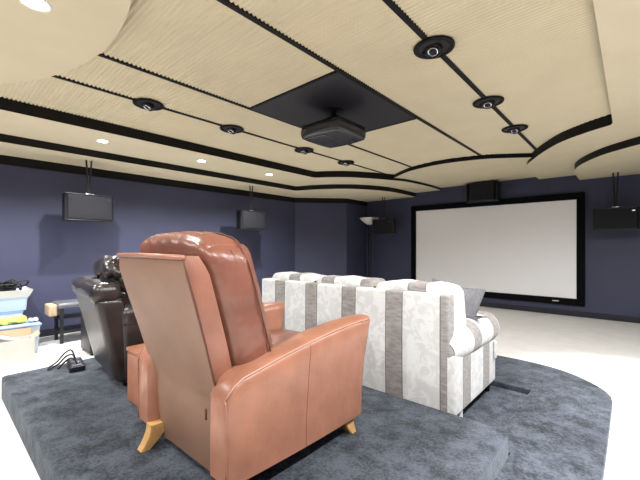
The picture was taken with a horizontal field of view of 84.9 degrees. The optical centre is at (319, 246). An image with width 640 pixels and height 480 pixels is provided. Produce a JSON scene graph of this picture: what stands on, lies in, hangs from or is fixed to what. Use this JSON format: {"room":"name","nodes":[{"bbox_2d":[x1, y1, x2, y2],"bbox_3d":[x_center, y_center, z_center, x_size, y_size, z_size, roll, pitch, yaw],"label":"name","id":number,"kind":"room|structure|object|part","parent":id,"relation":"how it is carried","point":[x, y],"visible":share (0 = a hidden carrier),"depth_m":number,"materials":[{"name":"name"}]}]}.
{"room":"home theater","nodes":[
{"label":"home theater","id":0,"kind":"room"},
{"bbox_2d":[0,164,294,329],"bbox_3d":[-3.071,-0.150,5.462,0.100,2.700,11.050,0,0,42],"label":"wall","id":1,"kind":"structure","parent":0,"point":[40,248],"depth_m":5.12,"materials":[{"name":"blue paint"}]},
{"bbox_2d":[39,328,80,337],"bbox_3d":[-3.615,1.153,4.768,0.015,0.095,9.090,0,0,42],"label":"baseboard","id":2,"kind":"structure","parent":1,"relation":"attached to","point":[46,332],"depth_m":4.71,"materials":[{"name":"black"}]},
{"bbox_2d":[0,155,294,202],"bbox_3d":[-3.612,-1.093,4.772,0.012,0.115,9.100,0,0,42],"label":"trim","id":3,"kind":"structure","parent":1,"relation":"attached to","point":[4,159],"depth_m":5.45,"materials":[{"name":"black wood"}]},
{"bbox_2d":[0,133,415,201],"bbox_3d":[-2.227,-1.195,4.707,2.165,0.090,10.850,0,0,42],"label":"ceiling","id":4,"kind":"structure","parent":0,"point":[15,146],"depth_m":5.48,"materials":[{"name":"beige paint"}]},
{"bbox_2d":[62,160,113,222],"bbox_3d":[-3.069,-0.746,4.649,0.178,0.810,0.562,0,0,42],"label":"speaker","id":5,"kind":"object","parent":4,"relation":"hanging from","point":[88,207],"visible":1,"depth_m":4.58},
{"bbox_3d":[-3.085,-0.927,4.636,0.022,0.448,0.040,0,0,42],"label":"hanging rod","id":6,"kind":"part","parent":5,"relation":"part of","materials":[{"name":"black metal"}]},
{"bbox_2d":[68,194,111,219],"bbox_3d":[-3.010,-0.515,4.596,0.016,0.305,0.500,0,0,42],"label":"grille","id":7,"kind":"object","parent":5,"relation":"attached to","point":[80,206],"depth_m":4.58,"materials":[{"name":"black fabric"}]},
{"bbox_3d":[-3.058,-0.927,4.667,0.022,0.448,0.040,0,0,42],"label":"hanging rod","id":8,"kind":"part","parent":5,"relation":"part of","materials":[{"name":"black metal"}]},
{"bbox_2d":[236,186,265,229],"bbox_3d":[-1.294,-0.738,6.603,0.178,0.825,0.562,0,0,42],"label":"speaker","id":9,"kind":"object","parent":4,"relation":"hanging from","point":[250,219],"visible":1,"depth_m":6.51},
{"bbox_2d":[243,211,264,228],"bbox_3d":[-1.236,-0.500,6.551,0.016,0.305,0.500,0,0,42],"label":"grille","id":10,"kind":"object","parent":9,"relation":"attached to","point":[251,219],"depth_m":6.53,"materials":[{"name":"black fabric"}]},
{"bbox_2d":[372,197,395,234],"bbox_3d":[1.471,-0.723,8.097,0.562,0.855,0.178,0,0,42],"label":"speaker","id":11,"kind":"object","parent":4,"relation":"hanging from","point":[379,226],"visible":1,"depth_m":8.02},
{"bbox_2d":[372,219,390,232],"bbox_3d":[1.419,-0.470,8.038,0.500,0.305,0.016,0,0,42],"label":"grille","id":12,"kind":"object","parent":11,"relation":"attached to","point":[378,225],"depth_m":8.03,"materials":[{"name":"black fabric"}]},
{"bbox_2d":[0,0,639,192],"bbox_3d":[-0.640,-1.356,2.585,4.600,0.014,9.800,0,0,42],"label":"ceiling","id":13,"kind":"structure","parent":0,"point":[544,57],"depth_m":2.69,"materials":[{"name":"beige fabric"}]},
{"bbox_2d":[19,0,51,11],"bbox_3d":[-1.445,-1.236,1.775,0.144,0.013,0.144,0,0,42],"label":"recessed light","id":14,"kind":"object","parent":13,"relation":"in","point":[37,5],"visible":1,"depth_m":1.78,"materials":[{"name":"white"}]},
{"bbox_3d":[-1.445,-1.235,1.775,0.092,0.012,0.092,0,0,42],"label":"bulb","id":15,"kind":"part","parent":14,"relation":"part of","materials":[{"name":"white"}]},
{"bbox_2d":[96,139,108,142],"bbox_3d":[-2.545,-1.236,4.100,0.144,0.013,0.144,0,0,42],"label":"recessed light","id":16,"kind":"object","parent":13,"relation":"in","point":[97,140],"visible":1,"depth_m":4.08,"materials":[{"name":"white plastic"}]},
{"bbox_2d":[132,98,163,110],"bbox_3d":[-1.615,-1.327,3.295,0.268,0.074,0.268,0,0,42],"label":"ceiling spotlight","id":17,"kind":"object","parent":13,"relation":"attached to","point":[143,103],"visible":1,"depth_m":3.26,"materials":[{"name":"black metal"}]},
{"bbox_2d":[51,75,385,173],"bbox_3d":[-0.404,-1.359,4.649,0.030,0.034,5.392,0,0,42],"label":"trim","id":18,"kind":"structure","parent":13,"relation":"attached to","point":[55,76],"depth_m":3.53,"materials":[{"name":"black"}]},
{"bbox_2d":[220,125,243,133],"bbox_3d":[-1.002,-1.327,3.981,0.268,0.074,0.268,0,0,42],"label":"ceiling spotlight","id":19,"kind":"object","parent":13,"relation":"attached to","point":[232,129],"visible":1,"depth_m":3.95,"materials":[{"name":"black metal"}]},
{"bbox_2d":[97,53,411,167],"bbox_3d":[-0.050,-1.359,4.122,0.030,0.034,4.880,0,0,42],"label":"trim","id":20,"kind":"structure","parent":13,"relation":"attached to","point":[103,55],"depth_m":2.97,"materials":[{"name":"black"}]},
{"bbox_2d":[294,147,313,154],"bbox_3d":[-0.222,-1.327,4.853,0.268,0.074,0.268,0,0,42],"label":"ceiling spotlight","id":21,"kind":"object","parent":13,"relation":"attached to","point":[303,150],"visible":1,"depth_m":4.82,"materials":[{"name":"black metal"}]},
{"bbox_2d":[249,70,415,131],"bbox_3d":[0.161,-1.356,3.525,1.080,0.040,1.330,0,0,42],"label":"trim","id":22,"kind":"structure","parent":13,"relation":"attached to","point":[334,71],"depth_m":3.04,"materials":[{"name":"black"}]},
{"bbox_2d":[252,72,414,130],"bbox_3d":[0.161,-1.358,3.525,1.080,0.036,1.310,0,0,42],"label":"ceiling panel","id":23,"kind":"object","parent":13,"relation":"attached to","point":[306,105],"depth_m":3.34,"materials":[{"name":"grey"}]},
{"bbox_2d":[301,107,365,147],"bbox_3d":[0.142,-1.192,3.460,0.520,0.297,0.552,0,0,42],"label":"projector","id":24,"kind":"object","parent":13,"relation":"hanging from","point":[334,131],"visible":1,"depth_m":3.33,"materials":[{"name":"grey plastic"}]},
{"bbox_2d":[337,160,353,165],"bbox_3d":[0.411,-1.327,5.561,0.268,0.074,0.268,0,0,42],"label":"ceiling spotlight","id":25,"kind":"object","parent":13,"relation":"attached to","point":[344,162],"visible":1,"depth_m":5.52,"materials":[{"name":"black metal"}]},
{"bbox_2d":[217,0,481,155],"bbox_3d":[-0.561,-1.359,1.881,0.036,0.034,8.858,0,0,42],"label":"trim","id":26,"kind":"structure","parent":13,"relation":"attached to","point":[227,3],"depth_m":2.50,"materials":[{"name":"black"}]},
{"bbox_2d":[413,35,454,58],"bbox_3d":[0.768,-1.327,2.359,0.268,0.074,0.268,0,0,42],"label":"ceiling spotlight","id":27,"kind":"object","parent":13,"relation":"attached to","point":[433,47],"visible":1,"depth_m":2.33,"materials":[{"name":"black metal"}]},
{"bbox_2d":[382,0,536,149],"bbox_3d":[0.085,-1.359,1.595,0.036,0.034,9.292,0,0,42],"label":"trim","id":28,"kind":"structure","parent":13,"relation":"attached to","point":[392,5],"depth_m":2.54,"materials":[{"name":"black"}]},
{"bbox_2d":[472,96,503,108],"bbox_3d":[1.558,-1.327,3.243,0.268,0.074,0.268,0,0,42],"label":"ceiling spotlight","id":29,"kind":"object","parent":13,"relation":"attached to","point":[488,102],"visible":1,"depth_m":3.21,"materials":[{"name":"black metal"}]},
{"bbox_2d":[501,124,527,133],"bbox_3d":[2.207,-1.327,3.969,0.268,0.074,0.268,0,0,42],"label":"ceiling spotlight","id":30,"kind":"object","parent":13,"relation":"attached to","point":[514,129],"visible":1,"depth_m":3.94,"materials":[{"name":"black metal"}]},
{"bbox_2d":[0,306,639,479],"bbox_3d":[-0.290,1.250,2.976,7.560,0.100,11.050,0,0,42],"label":"floor","id":31,"kind":"structure","parent":0,"point":[603,353],"depth_m":3.77,"materials":[{"name":"beige carpet"}]},
{"bbox_2d":[0,310,23,317],"bbox_3d":[-3.830,0.971,4.028,0.410,0.458,0.590,0,0,42],"label":"storage bin","id":32,"kind":"object","parent":31,"relation":"on","point":[11,313],"visible":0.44,"depth_m":4.03,"materials":[{"name":"blue plastic"}]},
{"bbox_3d":[-3.830,0.753,4.028,0.410,0.022,0.590,0,0,42],"label":"lid","id":33,"kind":"part","parent":32,"relation":"part of","materials":[{"name":"blue plastic"}]},
{"bbox_2d":[0,297,27,312],"bbox_3d":[-3.823,0.663,4.035,0.450,0.155,0.650,0,0,42],"label":"storage bin","id":34,"kind":"object","parent":32,"relation":"on","point":[19,303],"visible":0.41,"depth_m":4.03,"materials":[{"name":"blue plastic"}]},
{"bbox_3d":[-3.823,0.594,4.035,0.450,0.016,0.650,0,0,42],"label":"lid","id":35,"kind":"part","parent":34,"relation":"part of","materials":[{"name":"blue plastic"}]},
{"bbox_2d":[0,286,32,298],"bbox_3d":[-3.820,0.542,4.039,0.520,0.085,0.730,0,0,42],"label":"tray","id":36,"kind":"object","parent":34,"relation":"on","point":[26,291],"visible":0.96,"depth_m":4.04,"materials":[{"name":"white plastic"}]},
{"bbox_2d":[0,279,28,291],"bbox_3d":[-3.811,0.466,4.044,0.352,0.191,0.662,0,0,42],"label":"heap","id":37,"kind":"object","parent":36,"relation":"in","point":[8,285],"visible":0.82,"depth_m":4.09,"materials":[{"name":"black"}]},
{"bbox_2d":[0,327,39,366],"bbox_3d":[-3.254,1.037,3.614,0.220,0.326,0.550,0,0,42],"label":"storage bin","id":38,"kind":"object","parent":31,"relation":"on","point":[23,350],"visible":1,"depth_m":3.65,"materials":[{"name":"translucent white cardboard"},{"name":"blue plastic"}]},
{"bbox_2d":[0,335,20,340],"bbox_3d":[-3.291,0.915,3.573,0.150,0.177,0.372,0,0,42],"label":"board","id":39,"kind":"object","parent":38,"relation":"in","point":[1,336],"visible":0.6,"depth_m":3.61,"materials":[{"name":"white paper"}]},
{"bbox_2d":[0,320,41,353],"bbox_3d":[-3.498,1.028,3.799,0.345,0.344,0.705,0,0,42],"label":"plastic tub","id":40,"kind":"object","parent":31,"relation":"on","point":[34,325],"visible":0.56,"depth_m":3.90,"materials":[{"name":"blue"}]},
{"bbox_2d":[0,315,26,324],"bbox_3d":[-3.432,0.812,3.873,0.180,0.087,0.280,0,0,42],"label":"packet","id":41,"kind":"object","parent":40,"relation":"on","point":[19,318],"visible":1,"depth_m":3.85,"materials":[{"name":"yellow plastic"}]},
{"bbox_3d":[-3.498,0.871,3.799,0.345,0.028,0.705,0,0,42],"label":"lid","id":42,"kind":"part","parent":40,"relation":"part of","materials":[{"name":"blue plastic"}]},
{"bbox_2d":[28,317,38,321],"bbox_3d":[-3.284,0.831,4.009,0.142,0.049,0.080,0,0,42],"label":"paper packet","id":43,"kind":"object","parent":40,"relation":"on","point":[36,319],"visible":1,"depth_m":3.98,"materials":[{"name":"white paper"}]},
{"bbox_2d":[44,299,80,343],"bbox_3d":[-3.161,0.948,4.597,0.360,0.505,0.700,0,0,42],"label":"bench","id":44,"kind":"object","parent":31,"relation":"on","point":[50,309],"visible":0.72,"depth_m":4.38,"materials":[{"name":"light wood"},{"name":"black metal"},{"name":"black leather"}]},
{"bbox_3d":[-3.412,0.980,4.526,0.036,0.440,0.036,0,0,42],"label":"leg","id":45,"kind":"part","parent":44,"relation":"part of","materials":[{"name":"black"}]},
{"bbox_3d":[-3.203,0.980,4.339,0.036,0.440,0.036,0,0,42],"label":"leg","id":46,"kind":"part","parent":44,"relation":"part of","materials":[{"name":"black"}]},
{"bbox_2d":[54,312,80,319],"bbox_3d":[-3.134,0.892,4.627,0.320,0.015,0.560,0,0,42],"label":"shelf","id":47,"kind":"object","parent":44,"relation":"attached to","point":[73,315],"depth_m":4.46,"materials":[{"name":"black"}]},
{"bbox_2d":[54,324,80,332],"bbox_3d":[-3.134,1.050,4.627,0.320,0.020,0.560,0,0,42],"label":"shelf","id":48,"kind":"object","parent":44,"relation":"attached to","point":[75,327],"depth_m":4.47,"materials":[{"name":"black"}]},
{"bbox_2d":[81,313,93,355],"bbox_3d":[-2.532,0.970,4.088,0.375,0.460,0.360,0,0,42],"label":"subwoofer","id":49,"kind":"object","parent":31,"relation":"on","point":[85,343],"visible":0.02,"depth_m":3.97,"materials":[{"name":"black"}]},
{"bbox_2d":[1,349,507,479],"bbox_3d":[-0.746,1.050,2.380,3.255,0.299,1.785,0,0,42],"label":"platform","id":50,"kind":"object","parent":31,"relation":"on","point":[80,425],"depth_m":1.86,"materials":[{"name":"carpet"}]},
{"bbox_3d":[-2.151,0.965,2.961,0.247,0.128,0.314,0,0,-40],"label":"power strip","id":51,"kind":"part","parent":50,"relation":"part of","materials":[{"name":"black plastic"}]},
{"bbox_2d":[72,255,143,385],"bbox_3d":[-1.432,0.545,3.069,1.141,0.970,0.849,0,0,-44],"label":"recliner","id":52,"kind":"object","parent":50,"relation":"on","point":[110,321],"visible":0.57,"depth_m":2.53,"materials":[{"name":"black leather"}]},
{"bbox_2d":[92,255,121,280],"bbox_3d":[-1.667,0.163,2.852,0.260,0.206,0.580,0,0,-44],"label":"pillow","id":53,"kind":"object","parent":52,"relation":"on","point":[107,268],"depth_m":2.65,"materials":[{"name":"black leather"}]},
{"bbox_2d":[99,274,129,302],"bbox_3d":[-1.609,0.343,2.907,0.364,0.500,0.600,0,0,-44],"label":"cushion","id":54,"kind":"object","parent":52,"relation":"on","point":[116,278],"depth_m":2.64,"materials":[{"name":"black leather"}]},
{"bbox_3d":[-1.164,0.705,2.889,0.940,0.600,0.218,0,0,-43],"label":"arm","id":55,"kind":"part","parent":52,"relation":"part of","materials":[{"name":"black leather"}]},
{"bbox_2d":[116,231,370,479],"bbox_3d":[-0.391,0.477,1.918,0.900,1.105,1.119,0,0,42],"label":"recliner","id":56,"kind":"object","parent":50,"relation":"on","point":[220,378],"visible":1,"depth_m":1.52,"materials":[{"name":"brown leather"}]},
{"bbox_2d":[126,343,143,406],"bbox_3d":[-1.032,0.851,2.506,0.210,0.359,0.590,0,0,42],"label":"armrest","id":57,"kind":"object","parent":56,"relation":"attached to","point":[133,351],"visible":0.26,"depth_m":2.30,"materials":[{"name":"brown leather"}]},
{"bbox_3d":[-1.032,0.685,2.506,0.210,0.028,0.590,0,0,42],"label":"lid","id":58,"kind":"part","parent":57,"relation":"part of","materials":[{"name":"brown leather"}]},
{"bbox_3d":[-0.859,0.968,1.813,0.076,0.125,0.142,0,0,42],"label":"leg","id":59,"kind":"part","parent":56,"relation":"part of","materials":[{"name":"yellow wood"}]},
{"bbox_2d":[139,231,272,366],"bbox_3d":[-0.580,0.264,1.737,0.755,0.672,0.410,0,0,42],"label":"cushion","id":60,"kind":"object","parent":56,"relation":"on","point":[231,329],"depth_m":1.47,"materials":[{"name":"brown leather"}]},
{"bbox_3d":[-0.617,0.669,2.216,0.165,0.537,0.975,0,0,42],"label":"arm","id":61,"kind":"part","parent":56,"relation":"part of","materials":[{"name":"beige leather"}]},
{"bbox_3d":[-0.274,0.650,2.049,0.600,0.230,0.680,0,0,42],"label":"seat","id":62,"kind":"part","parent":56,"relation":"part of","materials":[{"name":"brown leather"}]},
{"bbox_3d":[-0.069,0.669,1.727,0.165,0.537,0.975,0,0,42],"label":"arm","id":63,"kind":"part","parent":56,"relation":"part of","materials":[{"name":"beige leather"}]},
{"bbox_3d":[0.138,0.968,1.941,0.076,0.125,0.119,0,0,42],"label":"leg","id":64,"kind":"part","parent":56,"relation":"part of","materials":[{"name":"brown wood"}]},
{"bbox_2d":[360,217,378,277],"bbox_3d":[1.197,0.247,8.480,0.470,1.905,0.470,0,0,42],"label":"floor lamp","id":65,"kind":"object","parent":31,"relation":"on","point":[367,220],"visible":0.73,"depth_m":8.45,"materials":[{"name":"black metal"}]},
{"bbox_3d":[1.197,-0.623,8.480,0.470,0.165,0.470,0,0,42],"label":"lamp shade","id":66,"kind":"part","parent":65,"relation":"part of","materials":[{"name":"white glass"}]},
{"bbox_2d":[463,385,527,429],"bbox_3d":[0.437,1.198,3.238,2.435,0.004,1.070,0,0,42],"label":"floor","id":67,"kind":"structure","parent":31,"relation":"on","point":[495,407],"depth_m":2.62,"materials":[{"name":"grey carpet"}]},
{"bbox_2d":[262,272,498,416],"bbox_3d":[0.425,0.725,3.262,2.067,0.943,0.931,0,0,42],"label":"sofa","id":68,"kind":"object","parent":67,"relation":"on","point":[422,347],"visible":0.79,"depth_m":2.55,"materials":[{"name":"white fabric"}]},
{"bbox_2d":[272,272,326,281],"bbox_3d":[-0.163,0.499,3.512,0.621,0.491,0.343,0,0,42],"label":"cushion","id":69,"kind":"object","parent":68,"relation":"on","point":[294,276],"depth_m":3.36,"materials":[{"name":"white fabric"}]},
{"bbox_2d":[318,275,384,286],"bbox_3d":[0.303,0.499,3.096,0.621,0.492,0.343,0,0,42],"label":"cushion","id":70,"kind":"object","parent":68,"relation":"on","point":[352,280],"depth_m":2.94,"materials":[{"name":"white fabric"}]},
{"bbox_2d":[376,279,465,330],"bbox_3d":[0.769,0.500,2.679,0.621,0.491,0.343,0,0,42],"label":"cushion","id":71,"kind":"object","parent":68,"relation":"on","point":[458,316],"depth_m":2.47,"materials":[{"name":"white fabric"}]},
{"bbox_2d":[432,278,485,320],"bbox_3d":[1.074,0.473,2.796,0.489,0.424,0.159,0,0,42],"label":"throw pillow","id":72,"kind":"object","parent":68,"relation":"on","point":[472,297],"visible":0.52,"depth_m":2.69,"materials":[{"name":"grey fabric"}]},
{"bbox_3d":[1.113,0.910,2.640,0.150,0.400,0.900,0,0,42],"label":"arm","id":73,"kind":"part","parent":68,"relation":"part of"},
{"bbox_2d":[490,355,612,479],"bbox_3d":[0.037,1.176,2.938,3.638,0.048,3.660,0,0,42],"label":"rug","id":74,"kind":"object","parent":31,"relation":"on","point":[560,430],"visible":0.63,"depth_m":2.26,"materials":[{"name":"carpet"}]},
{"bbox_2d":[295,203,366,276],"bbox_3d":[0.305,-0.150,8.547,0.820,2.700,1.750,0,0,42],"label":"wall","id":75,"kind":"structure","parent":0,"point":[331,238],"depth_m":8.26,"materials":[{"name":"blue paint"}]},
{"bbox_2d":[295,198,366,205],"bbox_3d":[0.380,-1.093,8.378,1.938,0.115,0.372,0,0,-23],"label":"trim","id":76,"kind":"structure","parent":75,"relation":"attached to","point":[297,200],"depth_m":8.24,"materials":[{"name":"black wood"}]},
{"bbox_2d":[394,153,534,187],"bbox_3d":[2.612,-1.332,6.223,2.600,0.088,2.140,0,0,42],"label":"ceiling","id":77,"kind":"structure","parent":0,"point":[460,171],"depth_m":5.89,"materials":[{"name":"beige paint"}]},
{"bbox_2d":[367,174,639,316],"bbox_3d":[3.359,-0.150,7.057,7.360,2.700,0.100,0,0,42],"label":"wall","id":78,"kind":"structure","parent":0,"point":[612,257],"depth_m":5.94,"materials":[{"name":"blue paint"}]},
{"bbox_2d":[466,180,499,202],"bbox_3d":[3.221,-1.075,6.903,0.580,0.370,0.313,0,0,42],"label":"speaker","id":79,"kind":"object","parent":78,"relation":"attached to","point":[489,191],"visible":1,"depth_m":6.76},
{"bbox_3d":[2.946,-1.075,6.964,0.050,0.330,0.014,0,0,42],"label":"panel","id":80,"kind":"part","parent":79,"relation":"part of","materials":[{"name":"black fabric"}]},
{"bbox_2d":[471,182,491,200],"bbox_3d":[3.127,-1.075,6.798,0.380,0.320,0.030,0,0,42],"label":"grille","id":81,"kind":"object","parent":79,"relation":"attached to","point":[481,191],"depth_m":6.78,"materials":[{"name":"black fabric"}]},
{"bbox_3d":[3.312,-1.075,6.637,0.050,0.330,0.014,0,0,42],"label":"panel","id":82,"kind":"part","parent":79,"relation":"part of","materials":[{"name":"black fabric"}]},
{"bbox_2d":[411,192,584,305],"bbox_3d":[3.299,0.037,6.994,3.195,1.935,0.069,0,0,42],"label":"projection screen","id":83,"kind":"object","parent":78,"relation":"attached to","point":[532,249],"visible":0.94,"depth_m":6.72,"materials":[{"name":"white fabric"}]},
{"bbox_2d":[480,302,639,322],"bbox_3d":[3.447,1.153,6.901,6.060,0.095,0.015,0,0,42],"label":"baseboard","id":84,"kind":"structure","parent":78,"relation":"attached to","point":[630,319],"depth_m":6.13,"materials":[{"name":"black"}]},
{"bbox_2d":[575,136,639,179],"bbox_3d":[1.646,-1.195,1.245,2.165,0.090,10.850,0,0,42],"label":"ceiling","id":85,"kind":"structure","parent":0,"point":[623,157],"depth_m":4.76,"materials":[{"name":"beige paint"}]},
{"bbox_2d":[592,172,639,230],"bbox_3d":[4.567,-0.706,5.409,0.562,0.890,0.178,0,0,42],"label":"speaker","id":86,"kind":"object","parent":85,"relation":"hanging from","point":[616,217],"visible":1,"depth_m":5.35},
{"bbox_3d":[4.555,-0.886,5.425,0.040,0.528,0.022,0,0,42],"label":"hanging rod","id":87,"kind":"part","parent":86,"relation":"part of","materials":[{"name":"black metal"}]},
{"bbox_2d":[595,207,636,228],"bbox_3d":[4.515,-0.435,5.350,0.500,0.305,0.016,0,0,42],"label":"grille","id":88,"kind":"object","parent":86,"relation":"attached to","point":[611,217],"depth_m":5.33,"materials":[{"name":"black fabric"}]},
{"bbox_3d":[4.585,-0.886,5.398,0.040,0.528,0.022,0,0,42],"label":"hanging rod","id":89,"kind":"part","parent":86,"relation":"part of","materials":[{"name":"black metal"}]}
]}

